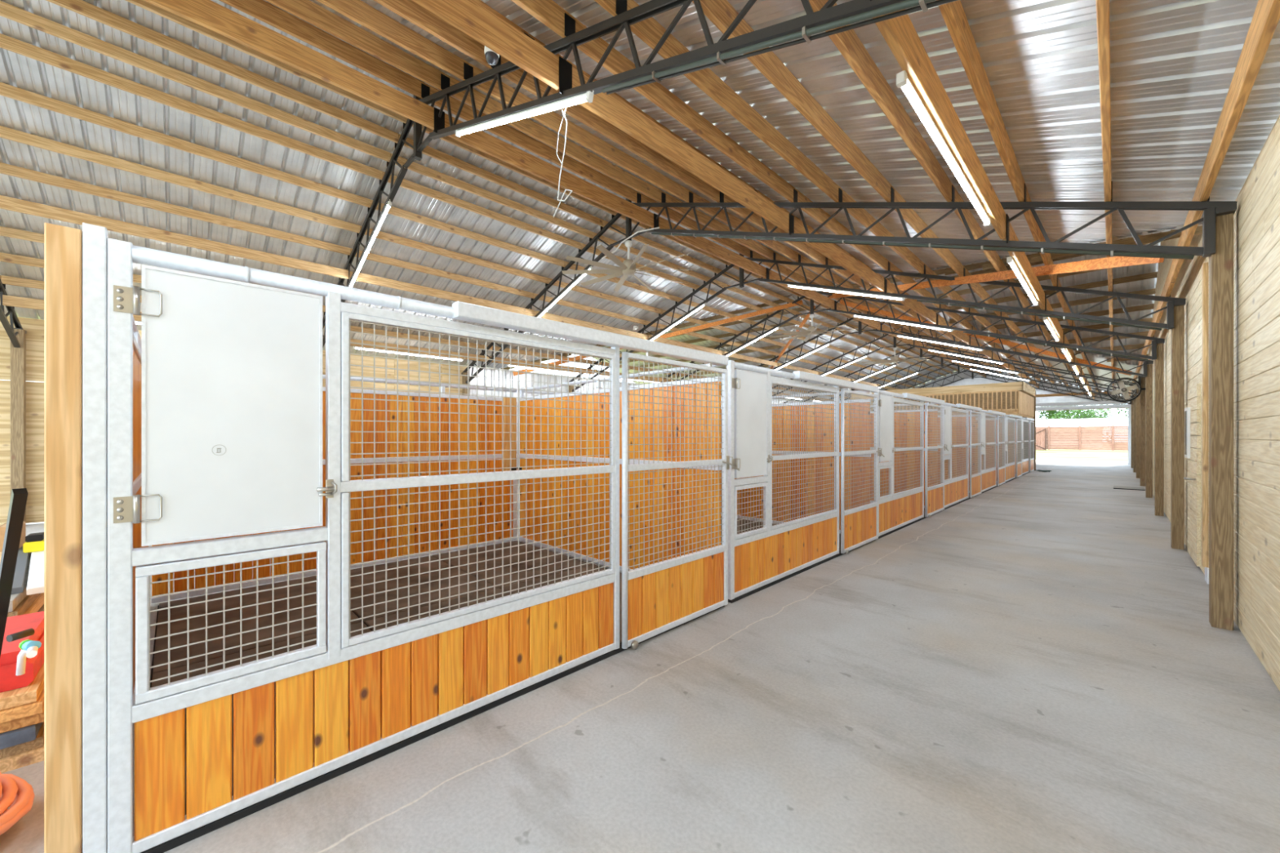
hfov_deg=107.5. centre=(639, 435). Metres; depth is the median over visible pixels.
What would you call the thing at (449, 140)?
ceiling beam
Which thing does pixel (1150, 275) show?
gable purlin
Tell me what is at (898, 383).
ceiling beam
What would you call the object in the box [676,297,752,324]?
ceiling beam
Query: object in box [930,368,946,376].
ceiling beam
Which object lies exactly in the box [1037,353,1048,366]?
ceiling beam
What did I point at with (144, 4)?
ceiling beam
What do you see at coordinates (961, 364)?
roof beam
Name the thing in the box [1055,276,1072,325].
ceiling beam
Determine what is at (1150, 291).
gable purlin
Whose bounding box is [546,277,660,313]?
ceiling beam
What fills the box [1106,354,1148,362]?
gable purlin
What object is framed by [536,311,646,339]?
roof beam
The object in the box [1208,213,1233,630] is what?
timber post
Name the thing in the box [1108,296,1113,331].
ceiling beam
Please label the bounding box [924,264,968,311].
ceiling beam
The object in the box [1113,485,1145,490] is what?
floor mat
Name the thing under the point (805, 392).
ceiling beam
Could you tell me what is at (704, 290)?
ceiling beam
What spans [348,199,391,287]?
light
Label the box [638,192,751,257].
ceiling beam
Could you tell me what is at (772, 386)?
ceiling beam
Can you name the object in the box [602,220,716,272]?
ceiling beam
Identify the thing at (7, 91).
ceiling beam
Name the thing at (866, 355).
light
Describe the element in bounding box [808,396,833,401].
roof beam
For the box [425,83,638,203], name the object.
ceiling beam
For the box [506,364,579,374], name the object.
light
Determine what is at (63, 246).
timber post
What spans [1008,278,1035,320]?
ceiling beam
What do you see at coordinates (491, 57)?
security camera
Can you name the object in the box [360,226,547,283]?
ceiling beam
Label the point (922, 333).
ceiling beam
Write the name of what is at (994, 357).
roof beam
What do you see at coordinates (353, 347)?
light
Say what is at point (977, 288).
ceiling beam
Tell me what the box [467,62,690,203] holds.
ceiling beam
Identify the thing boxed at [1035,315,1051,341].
ceiling beam
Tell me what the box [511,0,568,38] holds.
ceiling beam
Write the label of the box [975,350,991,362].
ceiling beam
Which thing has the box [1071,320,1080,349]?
ceiling beam
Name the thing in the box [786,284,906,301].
light
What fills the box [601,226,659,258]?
power cable
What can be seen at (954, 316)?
ceiling beam
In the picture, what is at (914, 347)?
ceiling beam
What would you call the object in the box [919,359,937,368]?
ceiling beam
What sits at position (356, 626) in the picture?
rubber mat
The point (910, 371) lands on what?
ceiling beam
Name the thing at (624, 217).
ceiling beam
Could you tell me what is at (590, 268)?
light
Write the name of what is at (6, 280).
ceiling beam
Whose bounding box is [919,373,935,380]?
ceiling beam
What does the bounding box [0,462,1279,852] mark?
floor
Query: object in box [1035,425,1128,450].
wooden fence
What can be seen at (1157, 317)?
ceiling beam
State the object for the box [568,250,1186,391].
roof truss
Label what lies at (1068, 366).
ceiling beam
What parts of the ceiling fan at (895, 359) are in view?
blade, blade, blade, blade, blade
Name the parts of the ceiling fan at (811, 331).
blade, blade, blade, blade, blade, blade, blade, blade, blade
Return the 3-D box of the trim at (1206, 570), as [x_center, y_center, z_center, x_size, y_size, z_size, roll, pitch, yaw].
[5.875,1.440,4.868,0.200,0.160,0.012,0,0,-45]
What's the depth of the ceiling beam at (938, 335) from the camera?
18.63 m
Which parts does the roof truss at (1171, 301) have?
ridge post, plate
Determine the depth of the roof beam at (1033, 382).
25.66 m
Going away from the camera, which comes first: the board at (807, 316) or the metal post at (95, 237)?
the metal post at (95, 237)
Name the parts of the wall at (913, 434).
rail, rail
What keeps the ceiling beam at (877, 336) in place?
attached to the roof truss at (921, 355)
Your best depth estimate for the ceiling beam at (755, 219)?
8.07 m
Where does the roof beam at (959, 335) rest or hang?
attached to the roof truss at (1148, 362)
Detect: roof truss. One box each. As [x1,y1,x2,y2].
[0,279,26,347]
[322,0,906,347]
[461,181,1237,383]
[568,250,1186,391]
[663,289,1164,381]
[720,311,1153,395]
[772,327,1143,395]
[783,341,1137,403]
[831,353,1134,400]
[870,365,1124,411]
[872,359,1131,404]
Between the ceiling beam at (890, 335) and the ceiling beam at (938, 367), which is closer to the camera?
the ceiling beam at (890, 335)
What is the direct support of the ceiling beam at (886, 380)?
attached to the roof truss at (958, 367)
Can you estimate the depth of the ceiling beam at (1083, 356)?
13.59 m
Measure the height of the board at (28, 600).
0.070 m
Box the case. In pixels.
[0,611,44,692]
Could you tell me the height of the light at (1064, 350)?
0.097 m
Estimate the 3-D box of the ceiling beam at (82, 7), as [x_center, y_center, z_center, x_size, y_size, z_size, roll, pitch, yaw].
[-4.765,-4.080,5.034,4.042,0.120,0.044,0,0,-45]
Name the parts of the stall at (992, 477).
frame, feed door, sill rail, plank panel, rail, rail, frame, sliding door, plank panel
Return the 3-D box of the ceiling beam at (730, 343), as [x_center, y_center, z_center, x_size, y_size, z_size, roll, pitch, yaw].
[4.058,-3.212,17.258,3.662,0.120,0.044,0,0,-45]
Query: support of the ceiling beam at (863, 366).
attached to the roof truss at (922, 362)
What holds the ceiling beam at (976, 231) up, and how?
attached to the roof truss at (1211, 210)
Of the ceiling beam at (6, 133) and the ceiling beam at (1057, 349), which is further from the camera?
the ceiling beam at (1057, 349)
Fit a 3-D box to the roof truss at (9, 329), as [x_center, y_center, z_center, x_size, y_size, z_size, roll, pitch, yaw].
[-5.691,-2.878,3.091,0.140,2.885,13.736,0,0,-45]
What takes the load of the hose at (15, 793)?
on the floor
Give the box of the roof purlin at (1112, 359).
[1111,356,1113,366]
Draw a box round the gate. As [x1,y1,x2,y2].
[1035,428,1046,449]
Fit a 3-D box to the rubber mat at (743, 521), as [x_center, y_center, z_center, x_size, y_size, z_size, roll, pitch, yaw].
[1.085,1.507,8.294,1.172,0.018,1.722,0,0,-45]
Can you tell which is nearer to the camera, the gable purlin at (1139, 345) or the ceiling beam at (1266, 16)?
the ceiling beam at (1266, 16)
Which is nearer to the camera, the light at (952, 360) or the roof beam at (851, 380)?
the light at (952, 360)
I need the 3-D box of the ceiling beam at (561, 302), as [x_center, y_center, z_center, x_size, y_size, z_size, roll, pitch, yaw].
[-1.158,-3.212,12.094,3.662,0.120,0.044,0,0,-45]
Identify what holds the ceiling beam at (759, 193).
attached to the roof truss at (1211, 210)
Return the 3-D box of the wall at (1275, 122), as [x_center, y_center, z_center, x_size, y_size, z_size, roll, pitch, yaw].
[11.874,-0.205,10.748,38.600,3.450,0.030,0,0,-45]
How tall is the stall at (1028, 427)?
2.215 m
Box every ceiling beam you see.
[0,0,390,162]
[0,33,382,180]
[0,82,370,208]
[0,125,359,233]
[0,162,350,255]
[0,226,44,243]
[0,252,325,311]
[1,275,141,302]
[45,0,398,143]
[124,0,406,123]
[218,0,425,98]
[265,0,444,90]
[315,0,467,80]
[324,325,484,349]
[350,248,533,297]
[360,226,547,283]
[370,200,564,266]
[373,0,492,69]
[382,171,581,248]
[390,153,591,238]
[398,133,603,226]
[406,118,614,214]
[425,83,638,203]
[444,74,663,203]
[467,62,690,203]
[475,0,528,35]
[484,344,591,364]
[501,56,719,202]
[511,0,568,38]
[528,33,755,190]
[532,293,645,324]
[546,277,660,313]
[564,261,677,301]
[568,13,795,202]
[580,243,694,288]
[591,231,706,280]
[591,360,666,374]
[594,0,617,16]
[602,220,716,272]
[613,211,728,265]
[619,354,679,367]
[626,0,839,202]
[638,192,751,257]
[645,320,721,342]
[660,309,736,333]
[663,191,774,259]
[667,372,708,378]
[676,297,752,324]
[690,191,799,262]
[692,0,892,202]
[694,284,768,314]
[705,275,778,306]
[715,267,789,302]
[721,338,776,355]
[724,194,825,265]
[727,262,799,296]
[736,330,790,348]
[751,249,820,292]
[751,320,804,340]
[755,189,856,258]
[768,311,820,331]
[772,386,803,392]
[774,252,839,293]
[775,352,817,365]
[778,304,830,328]
[788,298,839,323]
[790,345,830,359]
[795,188,888,271]
[799,253,862,297]
[799,294,848,318]
[804,337,844,352]
[804,391,831,396]
[808,0,952,202]
[817,362,849,373]
[820,329,858,346]
[822,290,867,314]
[827,257,886,301]
[829,324,867,342]
[830,356,862,367]
[839,319,875,337]
[840,187,924,274]
[844,350,874,361]
[846,295,885,316]
[848,316,884,333]
[849,370,875,378]
[856,258,910,295]
[858,343,888,355]
[861,364,887,374]
[864,296,906,315]
[867,339,896,352]
[868,311,901,331]
[875,334,904,349]
[875,377,897,384]
[880,363,899,368]
[884,333,911,344]
[887,315,918,334]
[887,353,911,364]
[887,372,907,379]
[888,261,939,307]
[888,298,926,320]
[892,186,964,276]
[895,350,919,361]
[897,382,915,388]
[898,367,919,375]
[902,327,927,344]
[904,346,926,358]
[906,315,936,337]
[907,377,924,384]
[911,362,930,371]
[914,346,933,355]
[915,299,948,322]
[918,329,942,346]
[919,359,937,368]
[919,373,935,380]
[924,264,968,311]
[926,356,944,364]
[927,320,954,340]
[928,342,947,351]
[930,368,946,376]
[935,333,958,350]
[936,0,1024,202]
[937,366,952,373]
[940,302,972,329]
[943,344,959,353]
[944,364,957,370]
[952,184,1008,281]
[955,337,975,352]
[959,346,976,355]
[961,352,977,363]
[964,266,1000,315]
[969,307,996,333]
[972,325,994,347]
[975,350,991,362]
[976,355,990,365]
[995,343,1010,359]
[996,328,1015,351]
[1000,311,1022,337]
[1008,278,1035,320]
[1009,355,1022,368]
[1016,347,1029,363]
[1022,186,1057,286]
[1022,333,1038,355]
[1022,366,1032,373]
[1029,358,1039,371]
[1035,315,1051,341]
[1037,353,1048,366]
[1048,362,1057,375]
[1051,337,1062,359]
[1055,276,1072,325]
[1061,359,1069,370]
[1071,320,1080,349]
[1080,344,1087,360]
[1095,0,1111,201]
[1104,209,1112,291]
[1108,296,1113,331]
[1110,334,1113,354]
[1137,353,1143,373]
[1142,328,1151,355]
[1150,284,1167,337]
[1164,180,1207,297]
[1199,0,1279,201]
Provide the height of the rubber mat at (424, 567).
0.018 m
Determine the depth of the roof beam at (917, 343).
19.40 m
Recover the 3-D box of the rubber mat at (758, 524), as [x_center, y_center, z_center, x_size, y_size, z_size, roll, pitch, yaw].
[2.309,1.507,7.057,1.172,0.018,1.722,0,0,-45]
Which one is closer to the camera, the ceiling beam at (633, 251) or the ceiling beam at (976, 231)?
the ceiling beam at (976, 231)
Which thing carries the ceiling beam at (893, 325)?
attached to the roof truss at (1148, 362)
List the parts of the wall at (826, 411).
rail, rail, rail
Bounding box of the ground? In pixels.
[1035,446,1128,462]
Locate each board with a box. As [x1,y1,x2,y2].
[0,662,44,711]
[0,688,44,724]
[0,711,44,733]
[0,722,43,749]
[0,722,44,759]
[0,745,44,773]
[7,592,41,617]
[8,535,31,612]
[11,546,29,594]
[23,592,44,614]
[26,550,44,595]
[37,604,44,612]
[512,300,803,376]
[769,305,814,368]
[827,256,1164,298]
[840,300,1132,375]
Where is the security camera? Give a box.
[484,46,499,66]
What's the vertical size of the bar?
1.326 m
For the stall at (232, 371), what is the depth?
1.99 m
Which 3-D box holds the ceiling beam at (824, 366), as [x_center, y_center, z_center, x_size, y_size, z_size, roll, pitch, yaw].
[9.275,-3.212,22.421,3.662,0.120,0.044,0,0,-45]
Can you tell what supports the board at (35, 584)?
on the board at (15, 599)
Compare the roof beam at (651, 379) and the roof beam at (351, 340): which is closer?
the roof beam at (351, 340)
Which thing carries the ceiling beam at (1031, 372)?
attached to the roof truss at (922, 362)
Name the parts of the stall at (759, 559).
corner post, feed door, frame, hatch rail, plank panel, sill rail, rail, rail, rail, frame, sliding door, plank panel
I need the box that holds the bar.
[0,488,27,656]
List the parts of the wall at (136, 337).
rail, rail, rail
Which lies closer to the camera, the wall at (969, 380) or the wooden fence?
the wall at (969, 380)
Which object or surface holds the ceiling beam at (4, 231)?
attached to the roof truss at (624, 18)
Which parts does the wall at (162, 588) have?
rail, rail, rail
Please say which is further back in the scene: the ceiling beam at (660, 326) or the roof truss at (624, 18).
the ceiling beam at (660, 326)
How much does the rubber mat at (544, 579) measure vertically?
0.018 m
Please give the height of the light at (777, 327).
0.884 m
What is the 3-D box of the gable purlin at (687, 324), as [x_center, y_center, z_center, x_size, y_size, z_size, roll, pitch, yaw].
[-1.439,-3.401,17.317,0.040,0.130,8.760,0,0,-45]
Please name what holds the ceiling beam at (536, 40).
attached to the roof truss at (624, 18)
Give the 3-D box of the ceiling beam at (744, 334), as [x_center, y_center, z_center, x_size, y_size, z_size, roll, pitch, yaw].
[4.473,-3.418,16.838,3.662,0.120,0.044,0,0,-45]
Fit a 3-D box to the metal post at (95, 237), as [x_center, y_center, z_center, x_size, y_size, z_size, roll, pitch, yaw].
[-1.876,0.403,1.618,0.054,2.235,0.060,0,0,-45]
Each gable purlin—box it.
[500,359,540,369]
[541,352,571,361]
[604,307,805,347]
[619,320,797,354]
[619,333,789,364]
[627,345,781,369]
[643,328,662,335]
[657,364,768,378]
[672,321,694,328]
[694,315,725,324]
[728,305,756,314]
[732,355,774,362]
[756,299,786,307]
[853,283,861,288]
[856,254,1086,300]
[887,268,1106,307]
[889,276,915,283]
[915,268,945,279]
[918,271,1157,315]
[945,262,982,275]
[949,288,1155,323]
[981,303,1154,331]
[982,254,1031,270]
[1012,317,1152,337]
[1031,252,1075,263]
[1044,331,1148,346]
[1075,343,1144,354]
[1098,226,1202,244]
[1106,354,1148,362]
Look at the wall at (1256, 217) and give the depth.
3.26 m
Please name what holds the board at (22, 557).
on the board at (15, 599)
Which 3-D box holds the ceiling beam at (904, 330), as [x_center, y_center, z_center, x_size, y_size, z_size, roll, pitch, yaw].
[11.702,-4.222,19.970,3.662,0.190,0.044,0,0,-45]
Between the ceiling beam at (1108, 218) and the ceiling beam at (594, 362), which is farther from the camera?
the ceiling beam at (594, 362)
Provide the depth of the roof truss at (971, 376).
27.91 m
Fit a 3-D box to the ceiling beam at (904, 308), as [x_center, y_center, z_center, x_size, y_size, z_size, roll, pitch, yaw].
[7.735,-3.600,13.544,3.662,0.190,0.044,0,0,-45]
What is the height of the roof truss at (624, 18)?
2.885 m
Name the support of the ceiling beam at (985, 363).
attached to the roof truss at (922, 362)
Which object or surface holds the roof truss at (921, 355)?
on the timber post
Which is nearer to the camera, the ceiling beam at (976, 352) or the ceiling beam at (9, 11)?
the ceiling beam at (9, 11)
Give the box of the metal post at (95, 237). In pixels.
[82,222,107,852]
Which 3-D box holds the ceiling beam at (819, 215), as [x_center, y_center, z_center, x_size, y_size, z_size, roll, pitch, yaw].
[3.351,-3.186,7.538,3.662,0.190,0.044,0,0,-45]
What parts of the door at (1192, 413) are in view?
glass pane, handle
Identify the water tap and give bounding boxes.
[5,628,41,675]
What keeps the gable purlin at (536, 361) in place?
attached to the ceiling at (791, 295)
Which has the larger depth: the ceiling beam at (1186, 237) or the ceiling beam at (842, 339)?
the ceiling beam at (842, 339)
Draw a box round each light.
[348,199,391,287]
[352,346,465,361]
[455,90,594,137]
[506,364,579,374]
[537,265,592,317]
[621,377,660,382]
[649,302,706,340]
[725,326,778,355]
[774,342,830,369]
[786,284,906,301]
[821,355,867,375]
[853,314,954,332]
[853,364,896,382]
[878,372,918,388]
[896,70,991,226]
[897,334,984,351]
[928,349,1004,364]
[951,360,1018,373]
[969,368,1030,381]
[1006,256,1037,306]
[1043,316,1058,341]
[1061,347,1071,361]
[1071,364,1078,374]
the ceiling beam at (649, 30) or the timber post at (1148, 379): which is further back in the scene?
the timber post at (1148, 379)
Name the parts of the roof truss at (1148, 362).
ridge post, plate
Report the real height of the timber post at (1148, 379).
3.290 m
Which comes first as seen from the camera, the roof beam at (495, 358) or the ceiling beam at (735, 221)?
the ceiling beam at (735, 221)
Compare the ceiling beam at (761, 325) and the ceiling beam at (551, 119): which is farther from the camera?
the ceiling beam at (761, 325)
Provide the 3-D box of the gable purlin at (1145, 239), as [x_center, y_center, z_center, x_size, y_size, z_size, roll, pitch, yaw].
[7.394,-2.246,3.703,0.040,0.130,5.460,0,0,-45]
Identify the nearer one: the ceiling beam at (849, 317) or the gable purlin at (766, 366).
the ceiling beam at (849, 317)
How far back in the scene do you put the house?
65.92 m
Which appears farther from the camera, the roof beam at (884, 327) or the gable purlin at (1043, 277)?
the roof beam at (884, 327)
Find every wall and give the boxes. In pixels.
[0,315,807,523]
[133,316,148,701]
[151,374,517,603]
[519,363,721,570]
[524,390,564,395]
[720,390,871,533]
[870,365,1124,421]
[870,402,937,507]
[939,409,975,493]
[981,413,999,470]
[1148,115,1279,690]
[1168,122,1279,440]
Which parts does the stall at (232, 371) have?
corner post, hatch rail, frame, feed door, plank panel, sill rail, rail, rail, rail, frame, sliding door, plank panel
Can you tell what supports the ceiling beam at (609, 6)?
attached to the roof truss at (624, 18)
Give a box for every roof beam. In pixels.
[0,195,348,279]
[2,294,141,321]
[144,0,434,129]
[348,338,485,361]
[355,272,533,316]
[411,0,559,90]
[444,113,653,227]
[488,356,595,374]
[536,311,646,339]
[572,66,789,232]
[596,369,671,382]
[647,334,722,355]
[658,216,766,278]
[723,351,777,366]
[768,270,834,309]
[772,392,807,399]
[777,363,818,374]
[794,217,884,291]
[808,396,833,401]
[818,371,850,381]
[836,302,880,329]
[850,378,876,386]
[872,8,1005,239]
[876,384,897,390]
[880,323,913,344]
[887,280,936,324]
[912,340,937,355]
[935,315,968,344]
[938,352,957,364]
[958,362,973,371]
[968,337,991,358]
[973,370,986,377]
[991,352,1008,368]
[1002,222,1044,309]
[1008,364,1021,377]
[1022,373,1031,382]
[1030,380,1039,387]
[1041,298,1063,342]
[1062,334,1074,361]
[1071,355,1080,374]
[1080,369,1085,383]
[1085,379,1089,390]
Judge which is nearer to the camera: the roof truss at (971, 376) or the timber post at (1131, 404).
the timber post at (1131, 404)
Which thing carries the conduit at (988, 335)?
attached to the roof truss at (1155, 340)
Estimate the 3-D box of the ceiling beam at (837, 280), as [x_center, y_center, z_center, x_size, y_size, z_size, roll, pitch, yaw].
[4.710,-3.808,11.383,3.662,0.190,0.044,0,0,-45]
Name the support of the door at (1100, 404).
in the wall
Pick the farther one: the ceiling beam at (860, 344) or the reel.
the ceiling beam at (860, 344)
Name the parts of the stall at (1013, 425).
feed door, plank panel, frame, sliding door, plank panel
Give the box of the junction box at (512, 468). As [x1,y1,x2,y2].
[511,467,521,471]
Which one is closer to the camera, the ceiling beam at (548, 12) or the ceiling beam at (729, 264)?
the ceiling beam at (548, 12)
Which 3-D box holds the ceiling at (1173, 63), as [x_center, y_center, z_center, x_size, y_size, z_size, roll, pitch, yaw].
[7.116,-3.143,15.768,38.900,2.603,25.000,0,0,-45]
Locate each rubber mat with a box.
[151,622,372,815]
[152,575,361,673]
[348,555,497,622]
[364,587,511,631]
[431,540,592,588]
[501,564,622,643]
[720,515,761,532]
[737,522,840,551]
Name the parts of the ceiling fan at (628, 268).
blade, blade, blade, blade, blade, down rod, blade, blade, blade, blade, blade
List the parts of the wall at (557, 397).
rail, rail, rail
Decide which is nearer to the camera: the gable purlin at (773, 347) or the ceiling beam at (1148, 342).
the ceiling beam at (1148, 342)
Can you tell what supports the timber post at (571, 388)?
on the floor
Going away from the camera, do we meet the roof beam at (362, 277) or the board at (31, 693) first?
the board at (31, 693)
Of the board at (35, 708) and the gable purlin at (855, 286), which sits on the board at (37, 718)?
the board at (35, 708)
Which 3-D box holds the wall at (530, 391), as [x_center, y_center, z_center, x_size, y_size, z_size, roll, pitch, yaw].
[-0.408,0.419,8.102,3.640,2.162,0.090,0,0,-45]
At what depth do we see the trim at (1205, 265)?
4.84 m
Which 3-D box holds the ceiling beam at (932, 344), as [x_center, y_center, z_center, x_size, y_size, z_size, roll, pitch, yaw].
[14.310,-4.222,22.551,3.662,0.190,0.044,0,0,-45]
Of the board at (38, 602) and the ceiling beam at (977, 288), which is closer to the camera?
the board at (38, 602)
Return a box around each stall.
[107,238,739,852]
[726,360,884,603]
[874,389,948,538]
[940,402,984,510]
[979,409,1008,493]
[1002,414,1024,483]
[1019,417,1035,476]
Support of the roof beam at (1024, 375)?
attached to the roof truss at (922, 362)
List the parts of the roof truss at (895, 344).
ridge post, plate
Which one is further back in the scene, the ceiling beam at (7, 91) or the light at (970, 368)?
the light at (970, 368)
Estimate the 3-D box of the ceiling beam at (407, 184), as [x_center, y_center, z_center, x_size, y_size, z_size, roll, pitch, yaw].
[-2.507,-3.838,8.240,3.662,0.120,0.044,0,0,-45]
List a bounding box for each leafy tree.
[1037,404,1091,419]
[1050,404,1114,433]
[1116,408,1128,417]
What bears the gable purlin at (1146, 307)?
attached to the ceiling at (1173, 63)
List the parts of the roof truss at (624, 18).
ridge post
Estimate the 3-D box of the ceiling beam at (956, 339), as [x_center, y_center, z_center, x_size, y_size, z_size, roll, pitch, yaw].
[12.951,-3.600,18.707,3.662,0.190,0.044,0,0,-45]
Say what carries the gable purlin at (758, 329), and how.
attached to the ceiling at (1173, 63)
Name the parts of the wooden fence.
fence post, fence post, fence post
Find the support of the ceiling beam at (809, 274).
attached to the roof truss at (1171, 301)
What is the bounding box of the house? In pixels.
[1035,417,1108,446]
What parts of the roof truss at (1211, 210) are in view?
ridge post, plate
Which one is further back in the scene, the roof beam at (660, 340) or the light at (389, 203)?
the roof beam at (660, 340)
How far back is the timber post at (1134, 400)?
19.19 m
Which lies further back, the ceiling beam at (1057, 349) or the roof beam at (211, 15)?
the ceiling beam at (1057, 349)
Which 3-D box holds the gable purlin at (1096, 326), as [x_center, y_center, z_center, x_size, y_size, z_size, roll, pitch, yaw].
[13.733,-2.939,11.371,0.040,0.130,7.440,0,0,-45]
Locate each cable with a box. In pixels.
[553,108,572,217]
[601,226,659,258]
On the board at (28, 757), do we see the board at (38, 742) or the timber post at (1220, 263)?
the board at (38, 742)
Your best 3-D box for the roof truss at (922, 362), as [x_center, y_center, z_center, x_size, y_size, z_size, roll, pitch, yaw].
[15.445,-2.878,24.013,0.140,2.885,13.736,0,0,-45]
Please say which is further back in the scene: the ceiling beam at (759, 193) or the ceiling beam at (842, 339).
the ceiling beam at (842, 339)
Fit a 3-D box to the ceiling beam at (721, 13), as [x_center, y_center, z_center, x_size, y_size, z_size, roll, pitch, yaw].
[1.576,-2.772,4.115,3.662,0.190,0.044,0,0,-45]
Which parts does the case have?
lid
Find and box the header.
[851,381,1035,410]
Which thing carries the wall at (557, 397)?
on the floor
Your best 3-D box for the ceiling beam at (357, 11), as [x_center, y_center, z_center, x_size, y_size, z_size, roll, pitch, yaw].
[-3.250,-3.808,3.503,4.042,0.190,0.044,0,0,-45]
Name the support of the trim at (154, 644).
attached to the wall at (162, 588)
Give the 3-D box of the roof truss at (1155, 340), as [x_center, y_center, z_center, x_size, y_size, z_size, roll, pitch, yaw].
[5.012,-2.878,13.685,0.140,2.885,13.736,0,0,-45]
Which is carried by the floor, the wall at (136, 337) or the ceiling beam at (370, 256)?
the wall at (136, 337)
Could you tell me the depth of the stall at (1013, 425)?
16.23 m
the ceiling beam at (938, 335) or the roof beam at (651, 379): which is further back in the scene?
the ceiling beam at (938, 335)
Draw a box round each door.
[1035,400,1130,464]
[1183,383,1200,566]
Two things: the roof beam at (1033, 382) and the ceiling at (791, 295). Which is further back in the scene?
the roof beam at (1033, 382)
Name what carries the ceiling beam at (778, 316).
attached to the roof truss at (1155, 340)
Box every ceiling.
[0,0,1279,403]
[501,295,791,368]
[888,222,1202,277]
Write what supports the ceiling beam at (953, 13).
attached to the roof truss at (624, 18)
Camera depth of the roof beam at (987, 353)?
15.46 m
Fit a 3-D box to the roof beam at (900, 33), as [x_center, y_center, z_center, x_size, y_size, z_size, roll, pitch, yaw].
[2.312,-2.053,3.372,3.570,0.235,0.044,0,0,-45]
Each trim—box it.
[150,541,621,688]
[1035,391,1107,397]
[1035,459,1128,464]
[1128,408,1129,464]
[1201,262,1208,567]
[1204,567,1208,584]
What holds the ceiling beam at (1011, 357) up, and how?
attached to the roof truss at (921, 355)
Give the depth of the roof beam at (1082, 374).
16.25 m
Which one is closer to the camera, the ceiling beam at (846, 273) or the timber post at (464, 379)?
the ceiling beam at (846, 273)
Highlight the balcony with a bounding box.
[862,389,1034,418]
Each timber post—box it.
[10,328,26,521]
[44,222,82,852]
[462,372,469,395]
[568,385,573,392]
[1033,390,1035,471]
[1130,400,1133,467]
[1133,394,1136,472]
[1136,387,1140,478]
[1140,377,1145,486]
[1145,364,1152,497]
[1155,343,1164,515]
[1170,305,1184,549]
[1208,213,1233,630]
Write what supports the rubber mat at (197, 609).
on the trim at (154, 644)
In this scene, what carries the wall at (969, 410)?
on the floor
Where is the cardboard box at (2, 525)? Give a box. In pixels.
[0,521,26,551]
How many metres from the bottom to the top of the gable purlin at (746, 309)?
0.130 m
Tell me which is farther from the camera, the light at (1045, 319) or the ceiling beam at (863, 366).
the ceiling beam at (863, 366)
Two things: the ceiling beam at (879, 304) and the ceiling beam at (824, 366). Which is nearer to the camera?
the ceiling beam at (879, 304)
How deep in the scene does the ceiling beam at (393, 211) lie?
8.46 m
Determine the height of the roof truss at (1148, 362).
2.885 m
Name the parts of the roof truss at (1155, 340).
ridge post, plate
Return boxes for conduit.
[601,0,957,94]
[651,232,1194,259]
[916,299,1162,330]
[963,331,1148,360]
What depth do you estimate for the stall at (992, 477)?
13.58 m
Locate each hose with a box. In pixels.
[0,771,34,835]
[1035,469,1051,471]
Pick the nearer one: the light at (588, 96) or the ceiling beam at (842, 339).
the light at (588, 96)
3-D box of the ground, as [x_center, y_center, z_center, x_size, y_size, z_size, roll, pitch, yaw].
[35.571,1.700,42.246,170.000,0.240,130.000,0,0,-45]
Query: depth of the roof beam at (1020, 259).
5.79 m
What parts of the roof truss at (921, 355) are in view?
ridge post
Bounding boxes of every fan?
[561,240,696,292]
[768,314,857,342]
[861,347,928,365]
[1106,377,1145,402]
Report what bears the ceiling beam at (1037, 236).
attached to the roof truss at (1211, 210)
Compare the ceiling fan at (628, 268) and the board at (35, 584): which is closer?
the board at (35, 584)
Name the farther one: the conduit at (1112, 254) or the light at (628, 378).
the light at (628, 378)
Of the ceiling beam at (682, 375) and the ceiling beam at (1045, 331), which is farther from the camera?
the ceiling beam at (682, 375)
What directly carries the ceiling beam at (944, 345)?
attached to the roof truss at (921, 355)
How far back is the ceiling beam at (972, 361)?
25.03 m
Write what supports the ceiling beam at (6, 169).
attached to the roof truss at (624, 18)
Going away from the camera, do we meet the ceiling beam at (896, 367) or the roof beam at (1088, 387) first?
the roof beam at (1088, 387)
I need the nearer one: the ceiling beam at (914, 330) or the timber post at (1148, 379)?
the timber post at (1148, 379)
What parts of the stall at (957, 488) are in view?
corner post, feed door, frame, plank panel, sill rail, rail, rail, rail, frame, sliding door, plank panel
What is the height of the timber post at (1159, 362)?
3.290 m
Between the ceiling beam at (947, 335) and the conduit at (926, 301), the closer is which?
the conduit at (926, 301)
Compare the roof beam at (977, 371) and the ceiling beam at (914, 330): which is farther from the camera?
the roof beam at (977, 371)
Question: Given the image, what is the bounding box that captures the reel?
[22,532,44,552]
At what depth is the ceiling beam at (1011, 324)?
11.82 m
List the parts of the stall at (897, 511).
corner post, frame, hatch rail, feed door, plank panel, sill rail, rail, rail, rail, frame, sliding door, plank panel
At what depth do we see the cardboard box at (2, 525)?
4.34 m
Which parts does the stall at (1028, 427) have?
feed door, plank panel, sliding door, plank panel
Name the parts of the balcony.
rail, rail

